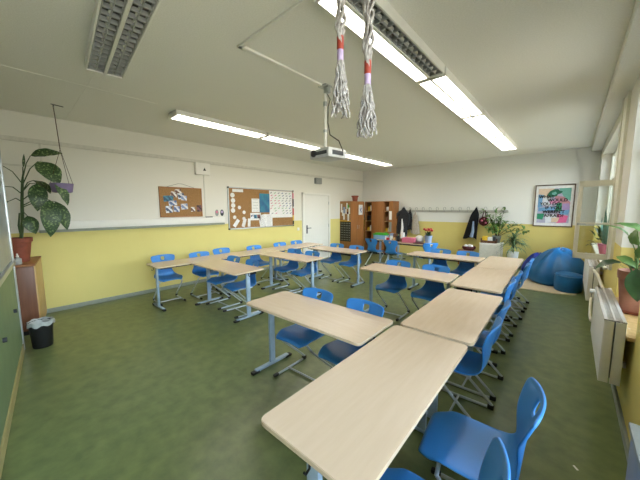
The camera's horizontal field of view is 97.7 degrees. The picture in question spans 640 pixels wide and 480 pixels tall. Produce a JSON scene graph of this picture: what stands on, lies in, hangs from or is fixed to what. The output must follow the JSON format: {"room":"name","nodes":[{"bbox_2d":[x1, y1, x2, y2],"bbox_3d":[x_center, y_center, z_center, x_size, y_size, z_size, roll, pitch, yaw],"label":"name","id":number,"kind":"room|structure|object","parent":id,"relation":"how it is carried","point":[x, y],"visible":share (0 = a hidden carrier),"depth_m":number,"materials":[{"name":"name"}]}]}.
{"room":"classroom","nodes":[
{"label":"classroom","id":0,"kind":"room"},
{"bbox_2d":[0,109,362,308],"bbox_3d":[-1.970,-0.685,7.194,0.200,3.100,11.100,5,9,42],"label":"wall","id":1,"kind":"structure","parent":0,"point":[78,266],"depth_m":5.26,"materials":[{"name":"paint"}]},
{"bbox_2d":[39,217,224,232],"bbox_3d":[-3.329,-0.350,5.505,0.075,0.130,3.130,5,9,42],"label":"trim","id":2,"kind":"structure","parent":1,"relation":"attached to","point":[167,221],"depth_m":5.29,"materials":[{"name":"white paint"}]},
{"bbox_2d":[158,184,202,216],"bbox_3d":[-2.935,-0.841,5.931,0.024,0.698,0.870,5,9,42],"label":"pinboard","id":3,"kind":"object","parent":1,"relation":"attached to","point":[194,195],"visible":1,"depth_m":5.95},
{"bbox_2d":[0,135,363,182],"bbox_3d":[-1.889,-1.822,6.990,0.030,0.065,10.700,5,9,42],"label":"trim","id":4,"kind":"structure","parent":1,"relation":"attached to","point":[3,137],"depth_m":5.30,"materials":[{"name":"beige plastic"}]},
{"bbox_2d":[46,254,331,313],"bbox_3d":[-1.882,0.829,7.289,0.020,0.070,10.700,5,9,42],"label":"baseboard","id":5,"kind":"structure","parent":1,"relation":"attached to","point":[50,310],"depth_m":5.24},
{"bbox_2d":[194,162,209,174],"bbox_3d":[-2.601,-1.570,6.175,0.092,0.250,0.320,5,9,42],"label":"box","id":6,"kind":"object","parent":1,"relation":"attached to","point":[199,168],"visible":1,"depth_m":6.13,"materials":[{"name":"white paint"}]},
{"bbox_2d":[227,186,293,229],"bbox_3d":[-1.503,-0.854,7.523,0.034,1.046,2.140,5,9,42],"label":"pinboard","id":7,"kind":"object","parent":1,"relation":"attached to","point":[243,199],"depth_m":7.11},
{"bbox_2d":[259,193,269,211],"bbox_3d":[-1.488,-0.993,7.508,0.002,0.500,0.330,5,9,42],"label":"poster","id":8,"kind":"object","parent":7,"relation":"attached to","point":[264,201],"visible":1,"depth_m":7.50,"materials":[{"name":"blue paper"}]},
{"bbox_2d":[269,191,291,217],"bbox_3d":[-1.100,-1.012,7.940,0.003,0.740,0.840,5,9,42],"label":"calendar","id":9,"kind":"object","parent":7,"relation":"attached to","point":[280,201],"visible":1,"depth_m":7.92,"materials":[{"name":"white paper"}]},
{"bbox_2d":[302,192,329,257],"bbox_3d":[-0.084,-0.432,9.104,0.096,2.160,1.320,5,9,42],"label":"door","id":10,"kind":"structure","parent":1,"relation":"in","point":[315,209],"depth_m":9.06,"materials":[{"name":"white paint"}]},
{"bbox_2d":[1,252,626,479],"bbox_3d":[0.600,1.162,5.077,7.100,0.120,11.100,5,9,42],"label":"floor","id":11,"kind":"structure","parent":0,"point":[128,388],"depth_m":2.60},
{"bbox_2d":[0,152,24,479],"bbox_3d":[-2.621,0.123,2.233,0.063,2.600,2.600,-6,9,-43],"label":"chalkboard","id":12,"kind":"object","parent":11,"relation":"on","point":[12,343],"visible":1,"depth_m":2.58,"materials":[{"name":"metal"}]},
{"bbox_2d":[15,256,46,335],"bbox_3d":[-4.303,0.781,3.834,0.702,0.950,0.896,-6,8,-41],"label":"base cabinet","id":13,"kind":"object","parent":11,"relation":"on","point":[29,275],"visible":0.55,"depth_m":3.70,"materials":[{"name":"red wood"}]},
{"bbox_2d":[2,148,70,261],"bbox_3d":[-4.017,-0.500,3.932,0.898,1.573,0.590,-3,7,-24],"label":"potted dieffenbachia","id":14,"kind":"object","parent":13,"relation":"on","point":[52,214],"visible":0.84,"depth_m":3.85,"materials":[{"name":"plant"}]},
{"bbox_2d":[12,237,32,261],"bbox_3d":[-4.133,0.135,3.845,0.284,0.330,0.284,5,9,42],"label":"pot","id":15,"kind":"object","parent":14,"relation":"attached to","point":[21,245],"depth_m":3.80,"materials":[{"name":"ceramic"}]},
{"bbox_2d":[26,317,54,348],"bbox_3d":[-3.399,1.135,3.420,0.254,0.331,0.250,5,9,42],"label":"waste bin","id":16,"kind":"object","parent":11,"relation":"on","point":[41,329],"visible":1,"depth_m":3.36,"materials":[{"name":"black plastic"}]},
{"bbox_2d":[151,254,185,305],"bbox_3d":[-2.769,0.698,5.085,0.503,0.823,0.422,6,9,44],"label":"chair","id":17,"kind":"object","parent":11,"relation":"on","point":[164,275],"visible":0.82,"depth_m":5.14,"materials":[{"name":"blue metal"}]},
{"bbox_2d":[146,254,230,311],"bbox_3d":[-2.335,0.732,5.135,0.534,0.739,1.349,5,9,42],"label":"table","id":18,"kind":"object","parent":11,"relation":"on","point":[187,261],"visible":0.84,"depth_m":4.86,"materials":[{"name":"beige wood"}]},
{"bbox_2d":[189,251,221,299],"bbox_3d":[-2.235,0.658,5.421,0.503,0.823,0.422,5,9,42],"label":"chair","id":19,"kind":"object","parent":11,"relation":"on","point":[199,271],"visible":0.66,"depth_m":5.43,"materials":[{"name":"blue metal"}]},
{"bbox_2d":[212,247,231,290],"bbox_3d":[-1.980,0.598,5.955,0.503,0.823,0.422,5,8,40],"label":"chair","id":20,"kind":"object","parent":11,"relation":"on","point":[224,250],"visible":0.21,"depth_m":6.05,"materials":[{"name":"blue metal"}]},
{"bbox_2d":[206,255,242,309],"bbox_3d":[-1.675,0.715,4.894,0.422,0.823,0.503,5,8,41],"label":"chair","id":21,"kind":"object","parent":11,"relation":"on","point":[227,278],"visible":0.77,"depth_m":4.90,"materials":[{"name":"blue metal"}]},
{"bbox_2d":[192,259,263,322],"bbox_3d":[-1.540,0.786,4.623,1.349,0.739,0.534,5,8,40],"label":"table","id":22,"kind":"object","parent":11,"relation":"on","point":[224,266],"visible":0.98,"depth_m":4.43,"materials":[{"name":"beige wood"}]},
{"bbox_2d":[223,259,260,318],"bbox_3d":[-1.257,0.755,4.521,0.503,0.823,0.422,-6,9,-44],"label":"chair","id":23,"kind":"object","parent":11,"relation":"on","point":[241,285],"visible":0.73,"depth_m":4.53,"materials":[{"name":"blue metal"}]},
{"bbox_2d":[221,247,283,292],"bbox_3d":[-1.442,0.619,6.120,0.534,0.739,1.349,5,9,42],"label":"table","id":24,"kind":"object","parent":11,"relation":"on","point":[254,252],"visible":0.56,"depth_m":6.09,"materials":[{"name":"beige wood"}]},
{"bbox_2d":[246,245,273,284],"bbox_3d":[-1.378,0.550,6.366,0.503,0.823,0.422,5,9,42],"label":"chair","id":25,"kind":"object","parent":11,"relation":"on","point":[256,257],"visible":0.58,"depth_m":6.46,"materials":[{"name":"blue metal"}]},
{"bbox_2d":[272,248,301,291],"bbox_3d":[-0.673,0.613,5.776,0.422,0.823,0.503,5,9,42],"label":"chair","id":26,"kind":"object","parent":11,"relation":"on","point":[292,265],"visible":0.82,"depth_m":5.81,"materials":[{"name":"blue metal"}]},
{"bbox_2d":[259,251,323,295],"bbox_3d":[-0.592,0.677,5.573,1.349,0.739,0.534,5,8,40],"label":"table","id":27,"kind":"object","parent":11,"relation":"on","point":[276,254],"visible":0.86,"depth_m":5.43,"materials":[{"name":"beige wood"}]},
{"bbox_2d":[272,242,322,279],"bbox_3d":[-0.548,0.506,7.106,0.534,0.739,1.349,5,9,42],"label":"table","id":28,"kind":"object","parent":11,"relation":"on","point":[308,244],"visible":0.57,"depth_m":6.88,"materials":[{"name":"beige wood"}]},
{"bbox_2d":[273,287,332,380],"bbox_3d":[-0.149,0.944,2.792,0.422,0.823,0.503,5,8,39],"label":"chair","id":29,"kind":"object","parent":11,"relation":"on","point":[299,336],"visible":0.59,"depth_m":2.78,"materials":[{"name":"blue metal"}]},
{"bbox_2d":[290,251,320,293],"bbox_3d":[-0.286,0.650,5.430,0.422,0.823,0.503,6,9,44],"label":"chair","id":30,"kind":"object","parent":11,"relation":"on","point":[306,271],"visible":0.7,"depth_m":5.47,"materials":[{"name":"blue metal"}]},
{"bbox_2d":[246,291,392,375],"bbox_3d":[-0.063,1.009,2.578,1.349,0.739,0.534,5,8,40],"label":"table","id":31,"kind":"object","parent":11,"relation":"on","point":[351,326],"visible":0.73,"depth_m":2.46,"materials":[{"name":"beige wood"}]},
{"bbox_2d":[319,243,343,281],"bbox_3d":[0.287,0.513,6.642,0.422,0.823,0.503,5,8,40],"label":"chair","id":32,"kind":"object","parent":11,"relation":"on","point":[335,257],"visible":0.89,"depth_m":6.69,"materials":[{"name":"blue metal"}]},
{"bbox_2d":[308,246,366,287],"bbox_3d":[0.376,0.578,6.432,1.349,0.739,0.534,5,8,40],"label":"table","id":33,"kind":"object","parent":11,"relation":"on","point":[356,252],"visible":0.94,"depth_m":6.19,"materials":[{"name":"beige wood"}]},
{"bbox_2d":[337,245,363,285],"bbox_3d":[0.696,0.552,6.275,0.422,0.823,0.503,6,9,44],"label":"chair","id":34,"kind":"object","parent":11,"relation":"on","point":[352,261],"visible":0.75,"depth_m":6.33,"materials":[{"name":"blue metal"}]},
{"bbox_2d":[318,298,383,365],"bbox_3d":[0.268,0.982,2.432,0.422,0.823,0.503,6,9,44],"label":"chair","id":35,"kind":"object","parent":11,"relation":"on","point":[335,352],"visible":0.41,"depth_m":2.45,"materials":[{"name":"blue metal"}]},
{"bbox_2d":[340,201,363,255],"bbox_3d":[1.181,-0.437,10.191,0.528,1.920,0.800,5,9,42],"label":"tall cabinet","id":36,"kind":"object","parent":11,"relation":"on","point":[357,221],"visible":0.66,"depth_m":9.97,"materials":[{"name":"brown wood"}]},
{"bbox_2d":[340,202,350,221],"bbox_3d":[0.895,-0.989,9.834,0.460,0.662,0.014,5,9,42],"label":"sheet","id":37,"kind":"object","parent":36,"relation":"attached to","point":[342,203],"visible":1,"depth_m":9.83,"materials":[{"name":"brown paper"}]},
{"bbox_2d":[340,221,350,241],"bbox_3d":[0.900,-0.304,9.913,0.460,0.700,0.012,5,9,42],"label":"chart","id":38,"kind":"object","parent":36,"relation":"attached to","point":[345,227],"visible":1,"depth_m":9.90,"materials":[{"name":"black paper"}]},
{"bbox_2d":[262,325,467,479],"bbox_3d":[0.366,1.117,1.598,0.534,0.739,1.349,5,8,41],"label":"table","id":39,"kind":"object","parent":11,"relation":"on","point":[350,422],"visible":0.88,"depth_m":1.31,"materials":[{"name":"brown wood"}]},
{"bbox_2d":[364,201,383,254],"bbox_3d":[2.108,-0.467,10.426,0.790,1.920,0.488,5,9,42],"label":"tall cabinet","id":40,"kind":"object","parent":11,"relation":"on","point":[377,213],"visible":0.6,"depth_m":10.21,"materials":[{"name":"brown wood"}]},
{"bbox_2d":[364,238,383,265],"bbox_3d":[1.589,0.347,8.080,0.503,0.823,0.422,-6,9,-44],"label":"chair","id":41,"kind":"object","parent":11,"relation":"on","point":[371,245],"visible":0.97,"depth_m":7.93,"materials":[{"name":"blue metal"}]},
{"bbox_2d":[372,236,405,263],"bbox_3d":[2.215,0.296,8.891,0.534,0.739,1.349,5,9,42],"label":"table","id":42,"kind":"object","parent":11,"relation":"on","point":[378,240],"visible":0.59,"depth_m":8.47,"materials":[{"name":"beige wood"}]},
{"bbox_2d":[383,201,398,255],"bbox_3d":[2.539,-0.425,10.040,0.350,1.920,0.488,5,9,42],"label":"tall cabinet","id":43,"kind":"object","parent":11,"relation":"on","point":[393,206],"visible":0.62,"depth_m":9.91,"materials":[{"name":"brown wood"}]},
{"bbox_2d":[383,240,401,265],"bbox_3d":[2.003,0.393,7.656,0.422,0.823,0.503,5,8,39],"label":"chair","id":44,"kind":"object","parent":11,"relation":"on","point":[390,248],"visible":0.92,"depth_m":7.50,"materials":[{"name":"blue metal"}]},
{"bbox_2d":[375,260,410,320],"bbox_3d":[1.140,0.759,4.406,0.422,0.823,0.503,5,8,40],"label":"chair","id":45,"kind":"object","parent":11,"relation":"on","point":[394,284],"visible":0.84,"depth_m":4.45,"materials":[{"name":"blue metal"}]},
{"bbox_2d":[382,241,432,263],"bbox_3d":[2.431,0.425,7.734,1.349,0.739,0.534,5,8,41],"label":"table","id":46,"kind":"object","parent":11,"relation":"on","point":[399,242],"visible":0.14,"depth_m":7.61,"materials":[{"name":"beige wood"}]},
{"bbox_2d":[423,228,432,242],"bbox_3d":[2.863,-0.112,7.353,0.257,0.410,0.260,5,9,42],"label":"potted flowers","id":47,"kind":"object","parent":46,"relation":"on","point":[428,237],"visible":0.98,"depth_m":7.30,"materials":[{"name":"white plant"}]},
{"bbox_2d":[359,263,459,311],"bbox_3d":[1.280,0.827,4.170,1.349,0.739,0.534,5,8,40],"label":"table","id":48,"kind":"object","parent":11,"relation":"on","point":[442,277],"visible":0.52,"depth_m":4.07,"materials":[{"name":"beige wood"}]},
{"bbox_2d":[416,243,437,268],"bbox_3d":[2.674,0.456,7.066,0.422,0.823,0.503,-1,6,-10],"label":"chair","id":49,"kind":"object","parent":11,"relation":"on","point":[426,246],"visible":0.34,"depth_m":6.83,"materials":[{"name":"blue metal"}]},
{"bbox_2d":[411,264,449,309],"bbox_3d":[1.572,0.800,4.019,0.422,0.823,0.503,6,9,44],"label":"chair","id":50,"kind":"object","parent":11,"relation":"on","point":[430,290],"visible":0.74,"depth_m":4.08,"materials":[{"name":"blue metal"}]},
{"bbox_2d":[431,248,450,270],"bbox_3d":[2.376,0.611,5.694,0.422,0.823,0.503,5,9,42],"label":"chair","id":51,"kind":"object","parent":11,"relation":"on","point":[434,250],"visible":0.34,"depth_m":5.79,"materials":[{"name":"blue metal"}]},
{"bbox_2d":[379,437,510,479],"bbox_3d":[0.391,1.135,1.060,0.503,0.823,0.422,4,8,36],"label":"chair","id":52,"kind":"object","parent":11,"relation":"on","point":[495,465],"visible":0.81,"depth_m":1.03,"materials":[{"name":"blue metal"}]},
{"bbox_2d":[406,251,484,289],"bbox_3d":[2.428,0.673,5.503,1.349,0.739,0.534,5,8,40],"label":"table","id":53,"kind":"object","parent":11,"relation":"on","point":[430,255],"visible":0.77,"depth_m":5.47,"materials":[{"name":"beige wood"}]},
{"bbox_2d":[401,288,502,417],"bbox_3d":[1.271,1.000,2.616,0.534,0.739,1.349,5,8,40],"label":"table","id":54,"kind":"object","parent":11,"relation":"on","point":[460,316],"visible":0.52,"depth_m":2.39,"materials":[{"name":"beige wood"}]},
{"bbox_2d":[450,251,478,288],"bbox_3d":[2.755,0.647,5.354,0.422,0.823,0.503,5,9,42],"label":"chair","id":55,"kind":"object","parent":11,"relation":"on","point":[463,267],"visible":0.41,"depth_m":5.46,"materials":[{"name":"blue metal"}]},
{"bbox_2d":[441,316,502,417],"bbox_3d":[1.141,0.999,2.251,0.503,0.823,0.422,5,8,40],"label":"chair","id":56,"kind":"object","parent":11,"relation":"on","point":[472,363],"visible":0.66,"depth_m":2.14,"materials":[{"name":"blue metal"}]},
{"bbox_2d":[446,299,510,401],"bbox_3d":[1.481,0.953,2.655,0.503,0.823,0.422,5,8,41],"label":"chair","id":57,"kind":"object","parent":11,"relation":"on","point":[478,345],"visible":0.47,"depth_m":2.53,"materials":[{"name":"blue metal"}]},
{"bbox_2d":[418,377,545,479],"bbox_3d":[0.796,1.093,1.426,0.503,0.823,0.422,4,8,35],"label":"chair","id":58,"kind":"object","parent":11,"relation":"on","point":[456,441],"visible":0.95,"depth_m":1.40,"materials":[{"name":"blue plastic"}]},
{"bbox_2d":[450,267,514,353],"bbox_3d":[2.214,0.866,3.782,0.534,0.739,1.349,5,8,40],"label":"table","id":59,"kind":"object","parent":11,"relation":"on","point":[477,279],"visible":0.63,"depth_m":3.57,"materials":[{"name":"beige wood"}]},
{"bbox_2d":[479,242,503,262],"bbox_3d":[4.872,0.395,7.976,0.520,0.650,0.511,5,9,42],"label":"base cabinet","id":60,"kind":"object","parent":11,"relation":"on","point":[486,250],"visible":0.66,"depth_m":7.80,"materials":[{"name":"white paint"}]},
{"bbox_2d":[481,207,528,242],"bbox_3d":[5.018,-0.410,7.713,1.268,1.007,0.453,5,9,42],"label":"potted ficus","id":61,"kind":"object","parent":60,"relation":"on","point":[495,225],"visible":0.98,"depth_m":7.76,"materials":[{"name":"green plant"}]},
{"bbox_2d":[475,256,523,318],"bbox_3d":[3.081,0.750,4.798,0.534,0.739,1.349,5,8,40],"label":"table","id":62,"kind":"object","parent":11,"relation":"on","point":[492,262],"visible":0.48,"depth_m":4.67,"materials":[{"name":"beige wood"}]},
{"bbox_2d":[484,278,515,354],"bbox_3d":[2.071,0.865,3.425,0.503,0.823,0.422,5,8,40],"label":"chair","id":63,"kind":"object","parent":11,"relation":"on","point":[513,282],"visible":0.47,"depth_m":3.22,"materials":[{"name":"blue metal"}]},
{"bbox_2d":[480,271,522,336],"bbox_3d":[2.459,0.816,3.853,0.503,0.823,0.422,5,8,41],"label":"chair","id":64,"kind":"object","parent":11,"relation":"on","point":[520,273],"visible":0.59,"depth_m":3.69,"materials":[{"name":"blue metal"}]},
{"bbox_2d":[495,263,529,319],"bbox_3d":[2.962,0.754,4.393,0.503,0.823,0.422,5,8,40],"label":"chair","id":65,"kind":"object","parent":11,"relation":"on","point":[519,286],"visible":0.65,"depth_m":4.20,"materials":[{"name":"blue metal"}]},
{"bbox_2d":[496,230,532,257],"bbox_3d":[5.166,0.241,7.458,0.844,1.150,0.612,5,9,42],"label":"potted palm","id":66,"kind":"object","parent":11,"relation":"on","point":[511,254],"visible":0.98,"depth_m":7.40,"materials":[{"name":"green plant"}]},
{"bbox_2d":[500,258,533,309],"bbox_3d":[3.350,0.705,4.821,0.503,0.823,0.422,5,8,41],"label":"chair","id":67,"kind":"object","parent":11,"relation":"on","point":[532,259],"visible":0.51,"depth_m":4.66,"materials":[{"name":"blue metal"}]},
{"bbox_2d":[515,271,575,295],"bbox_3d":[5.059,0.941,6.312,1.150,0.012,1.970,5,9,42],"label":"rug","id":68,"kind":"object","parent":11,"relation":"on","point":[528,284],"visible":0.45,"depth_m":5.83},
{"bbox_2d":[528,247,583,285],"bbox_3d":[5.230,0.550,6.162,1.069,0.796,1.026,5,9,42],"label":"beanbag","id":69,"kind":"object","parent":68,"relation":"on","point":[542,270],"visible":0.69,"depth_m":5.95,"materials":[{"name":"blue fabric"}]},
{"bbox_2d":[554,271,583,293],"bbox_3d":[4.954,0.834,5.575,0.452,0.365,0.452,5,9,42],"label":"pouf","id":70,"kind":"object","parent":68,"relation":"on","point":[567,282],"visible":0.91,"depth_m":5.43,"materials":[{"name":"blue fabric"}]},
{"bbox_2d":[588,269,603,321],"bbox_3d":[3.541,0.868,3.601,0.127,0.765,1.572,6,9,45],"label":"pipes","id":71,"kind":"object","parent":11,"relation":"on","point":[595,272],"visible":0.48,"depth_m":3.76,"materials":[{"name":"white metal"}]},
{"bbox_2d":[625,422,639,479],"bbox_3d":[1.147,1.192,0.939,0.135,0.735,0.740,5,9,42],"label":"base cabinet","id":72,"kind":"object","parent":11,"relation":"on","point":[633,465],"visible":1,"depth_m":1.14,"materials":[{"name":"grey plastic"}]},
{"bbox_2d":[0,0,635,170],"bbox_3d":[0.588,-2.038,4.720,7.100,0.120,11.100,5,9,42],"label":"ceiling","id":73,"kind":"structure","parent":0,"point":[543,70],"depth_m":3.02,"materials":[{"name":"paint"}]},
{"bbox_2d":[49,104,73,192],"bbox_3d":[-3.654,-1.267,3.899,0.195,1.201,0.260,5,9,42],"label":"hanging planter","id":74,"kind":"object","parent":73,"relation":"hanging from","point":[68,186],"visible":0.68,"depth_m":3.90,"materials":[{"name":"plastic"}]},
{"bbox_2d":[0,64,155,119],"bbox_3d":[-3.171,-1.786,3.145,1.890,0.004,2.768,0,6,0],"label":"trim","id":75,"kind":"structure","parent":73,"relation":"attached to","point":[0,64],"depth_m":3.20,"materials":[{"name":"paint"}]},
{"bbox_2d":[85,0,161,78],"bbox_3d":[-1.616,-1.647,2.226,0.304,0.088,1.640,-6,9,-43],"label":"ceiling lamp","id":76,"kind":"object","parent":73,"relation":"attached to","point":[118,28],"visible":1,"depth_m":2.19,"materials":[{"name":"white metal"}]},
{"bbox_2d":[168,109,266,137],"bbox_3d":[-1.649,-1.933,4.742,0.304,0.076,1.620,5,9,42],"label":"ceiling lamp","id":77,"kind":"object","parent":73,"relation":"attached to","point":[179,115],"visible":1,"depth_m":4.58,"materials":[{"name":"white paint"}]},
{"bbox_2d":[237,0,321,85],"bbox_3d":[0.414,-1.682,2.168,2.110,0.020,1.080,5,9,42],"label":"trim","id":78,"kind":"structure","parent":73,"relation":"attached to","point":[299,4],"depth_m":2.39,"materials":[{"name":"white paint"}]},
{"bbox_2d":[259,132,323,149],"bbox_3d":[-0.538,-2.074,5.967,0.304,0.076,1.620,5,9,42],"label":"ceiling lamp","id":79,"kind":"object","parent":73,"relation":"attached to","point":[273,137],"visible":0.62,"depth_m":5.81,"materials":[{"name":"white paint"}]},
{"bbox_2d":[318,83,342,150],"bbox_3d":[0.118,-1.398,3.299,0.306,0.834,0.126,5,9,42],"label":"mount","id":80,"kind":"object","parent":73,"relation":"attached to","point":[326,87],"visible":0.78,"depth_m":3.31,"materials":[{"name":"metal"}]},
{"bbox_2d":[310,147,345,161],"bbox_3d":[0.082,-1.024,3.360,0.318,0.115,0.364,-6,9,-42],"label":"projector","id":81,"kind":"object","parent":80,"relation":"attached to","point":[326,154],"visible":1,"depth_m":3.26,"materials":[{"name":"white plastic"}]},
{"bbox_2d":[316,149,342,155],"bbox_3d":[0.096,-1.010,3.231,0.351,0.050,0.155,0,6,4],"label":"vent grille","id":82,"kind":"object","parent":81,"relation":"attached to","point":[319,152],"depth_m":3.21,"materials":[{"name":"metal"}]},
{"bbox_2d":[331,0,349,118],"bbox_3d":[0.097,-1.085,1.279,0.088,1.014,0.092,2,7,17],"label":"tassel","id":83,"kind":"object","parent":73,"relation":"hanging from","point":[340,87],"visible":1,"depth_m":1.29,"materials":[{"name":"white fabric"}]},
{"bbox_2d":[346,151,364,159],"bbox_3d":[0.573,-2.215,7.192,0.304,0.076,1.620,5,9,42],"label":"ceiling lamp","id":84,"kind":"object","parent":73,"relation":"attached to","point":[350,155],"visible":0.46,"depth_m":7.47,"materials":[{"name":"white paint"}]},
{"bbox_2d":[356,0,376,138],"bbox_3d":[0.223,-1.039,1.274,0.090,1.104,0.096,-5,8,-35],"label":"tassel","id":85,"kind":"object","parent":73,"relation":"hanging from","point":[367,117],"visible":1,"depth_m":1.30,"materials":[{"name":"white fabric"}]},
{"bbox_2d":[359,156,392,165],"bbox_3d":[1.684,-2.356,8.417,0.304,0.076,1.620,5,9,42],"label":"ceiling lamp","id":86,"kind":"object","parent":73,"relation":"attached to","point":[366,159],"visible":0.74,"depth_m":8.33,"materials":[{"name":"white paint"}]},
{"bbox_2d":[314,0,444,82],"bbox_3d":[0.608,-1.667,2.332,0.304,0.088,1.610,5,9,42],"label":"ceiling lamp","id":87,"kind":"object","parent":73,"relation":"attached to","point":[395,40],"visible":0.96,"depth_m":2.27,"materials":[{"name":"white paint"}]},
{"bbox_2d":[417,67,483,118],"bbox_3d":[1.713,-1.807,3.550,0.304,0.088,1.610,5,9,42],"label":"ceiling lamp","id":88,"kind":"object","parent":73,"relation":"attached to","point":[446,88],"visible":0.79,"depth_m":3.40,"materials":[{"name":"white paint"}]},
{"bbox_2d":[462,109,503,138],"bbox_3d":[2.817,-1.947,4.768,0.304,0.088,1.610,5,9,42],"label":"ceiling lamp","id":89,"kind":"object","parent":73,"relation":"attached to","point":[484,124],"visible":0.74,"depth_m":4.67,"materials":[{"name":"white paint"}]},
{"bbox_2d":[487,132,516,150],"bbox_3d":[3.921,-2.087,5.986,0.304,0.088,1.610,5,9,42],"label":"ceiling lamp","id":90,"kind":"object","parent":73,"relation":"attached to","point":[504,143],"visible":0.8,"depth_m":5.91,"materials":[{"name":"white paint"}]},
{"bbox_2d":[363,147,601,265],"bbox_3d":[4.316,-0.893,8.855,6.900,3.100,0.200,5,9,42],"label":"wall","id":91,"kind":"structure","parent":0,"point":[510,182],"depth_m":8.06,"materials":[{"name":"paint"}]},
{"bbox_2d":[407,207,507,212],"bbox_3d":[4.069,-0.961,8.873,3.200,0.167,0.091,5,9,42],"label":"rail","id":92,"kind":"object","parent":91,"relation":"attached to","point":[417,210],"visible":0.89,"depth_m":8.74,"materials":[{"name":"grey metal"}]},
{"bbox_2d":[396,207,409,235],"bbox_3d":[2.894,-0.650,9.858,0.604,1.064,0.218,5,9,42],"label":"jacket","id":93,"kind":"object","parent":92,"relation":"hanging from","point":[403,221],"visible":0.94,"depth_m":9.79,"materials":[{"name":"grey fabric"}]},
{"bbox_2d":[410,210,419,234],"bbox_3d":[3.271,-0.598,9.558,0.334,0.825,0.097,5,9,42],"label":"tote bag","id":94,"kind":"object","parent":92,"relation":"hanging from","point":[415,230],"visible":1,"depth_m":9.53,"materials":[{"name":"beige fabric"}]},
{"bbox_2d":[463,207,478,238],"bbox_3d":[4.526,-0.513,8.389,0.418,0.984,0.210,5,9,42],"label":"jacket","id":95,"kind":"object","parent":92,"relation":"hanging from","point":[471,229],"visible":1,"depth_m":8.31,"materials":[{"name":"black fabric"}]},
{"bbox_2d":[532,184,575,226],"bbox_3d":[5.995,-0.878,7.177,0.792,1.072,0.032,5,9,42],"label":"poster","id":96,"kind":"object","parent":91,"relation":"attached to","point":[554,205],"visible":1,"depth_m":7.16,"materials":[{"name":"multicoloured paper"}]},
{"bbox_2d":[591,74,639,441],"bbox_3d":[3.120,-0.195,2.636,0.300,3.100,10.700,5,9,42],"label":"wall","id":97,"kind":"structure","parent":0,"point":[628,391],"depth_m":2.86,"materials":[{"name":"paint"}]},
{"bbox_2d":[572,180,613,259],"bbox_3d":[3.626,-0.259,3.689,0.370,1.040,0.096,5,8,40],"label":"window","id":98,"kind":"structure","parent":97,"relation":"in","point":[575,254],"depth_m":3.75,"materials":[{"name":"beige paint"}]},
{"bbox_2d":[583,252,602,300],"bbox_3d":[4.646,0.582,4.775,0.162,0.530,1.738,5,9,42],"label":"radiator","id":99,"kind":"object","parent":97,"relation":"attached to","point":[590,281],"visible":0.67,"depth_m":4.19,"materials":[{"name":"metal"}]},
{"bbox_2d":[585,252,598,266],"bbox_3d":[4.630,0.323,4.760,0.120,0.012,1.730,5,9,42],"label":"grille","id":100,"kind":"object","parent":99,"relation":"attached to","point":[591,262],"depth_m":4.42,"materials":[{"name":"white metal"}]},
{"bbox_2d":[591,149,616,269],"bbox_3d":[5.208,-0.752,4.986,0.275,2.030,3.740,5,9,42],"label":"window","id":101,"kind":"structure","parent":97,"relation":"in","point":[595,247],"depth_m":6.13,"materials":[{"name":"beige paint"}]},
{"bbox_2d":[586,210,609,253],"bbox_3d":[4.786,-0.146,4.758,0.441,0.820,0.270,3,7,27],"label":"potted snake plant","id":102,"kind":"object","parent":101,"relation":"on","point":[603,231],"visible":0.57,"depth_m":4.72,"materials":[{"name":"green plant"}]},
{"bbox_2d":[590,286,630,385],"bbox_3d":[2.632,0.802,2.549,0.162,0.500,1.218,5,9,42],"label":"radiator","id":103,"kind":"object","parent":97,"relation":"attached to","point":[608,329],"visible":0.99,"depth_m":2.15,"materials":[{"name":"metal"}]},
{"bbox_2d":[595,286,626,323],"bbox_3d":[2.615,0.558,2.536,0.120,0.012,1.210,5,9,42],"label":"grille","id":104,"kind":"object","parent":103,"relation":"attached to","point":[610,309],"depth_m":2.39,"materials":[{"name":"white metal"}]},
{"bbox_2d":[593,301,629,462],"bbox_3d":[3.006,1.299,2.910,0.020,0.070,10.700,5,9,42],"label":"baseboard","id":105,"kind":"structure","parent":97,"relation":"attached to","point":[624,434],"depth_m":2.11,"materials":[{"name":"grey plastic"}]},
{"bbox_2d":[591,0,639,150],"bbox_3d":[2.936,-1.698,2.630,0.180,0.110,10.700,5,9,42],"label":"trim","id":106,"kind":"structure","parent":97,"relation":"attached to","point":[627,70],"depth_m":2.92,"materials":[{"name":"paint"}]},
{"bbox_2d":[605,90,631,269],"bbox_3d":[3.724,-0.688,3.467,0.100,2.090,0.500,5,9,42],"label":"trim","id":107,"kind":"structure","parent":97,"relation":"attached to","point":[626,103],"depth_m":3.37,"materials":[{"name":"beige paint"}]},
{"bbox_2d":[616,297,637,341],"bbox_3d":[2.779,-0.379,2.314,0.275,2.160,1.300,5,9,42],"label":"windowsill","id":108,"kind":"structure","parent":97,"relation":"in","point":[632,320],"depth_m":2.22,"materials":[{"name":"beige paint"}]},
{"bbox_2d":[595,222,639,315],"bbox_3d":[2.760,0.257,2.430,0.391,0.809,0.376,1,7,12],"label":"peace lily","id":109,"kind":"object","parent":108,"relation":"on","point":[629,278],"visible":0.94,"depth_m":2.47,"materials":[{"name":"plant"}]},
{"bbox_2d":[617,268,639,312],"bbox_3d":[2.822,0.457,2.506,0.240,0.364,0.240,5,9,42],"label":"pot","id":110,"kind":"object","parent":109,"relation":"attached to","point":[627,304],"depth_m":2.50,"materials":[{"name":"ceramic"}]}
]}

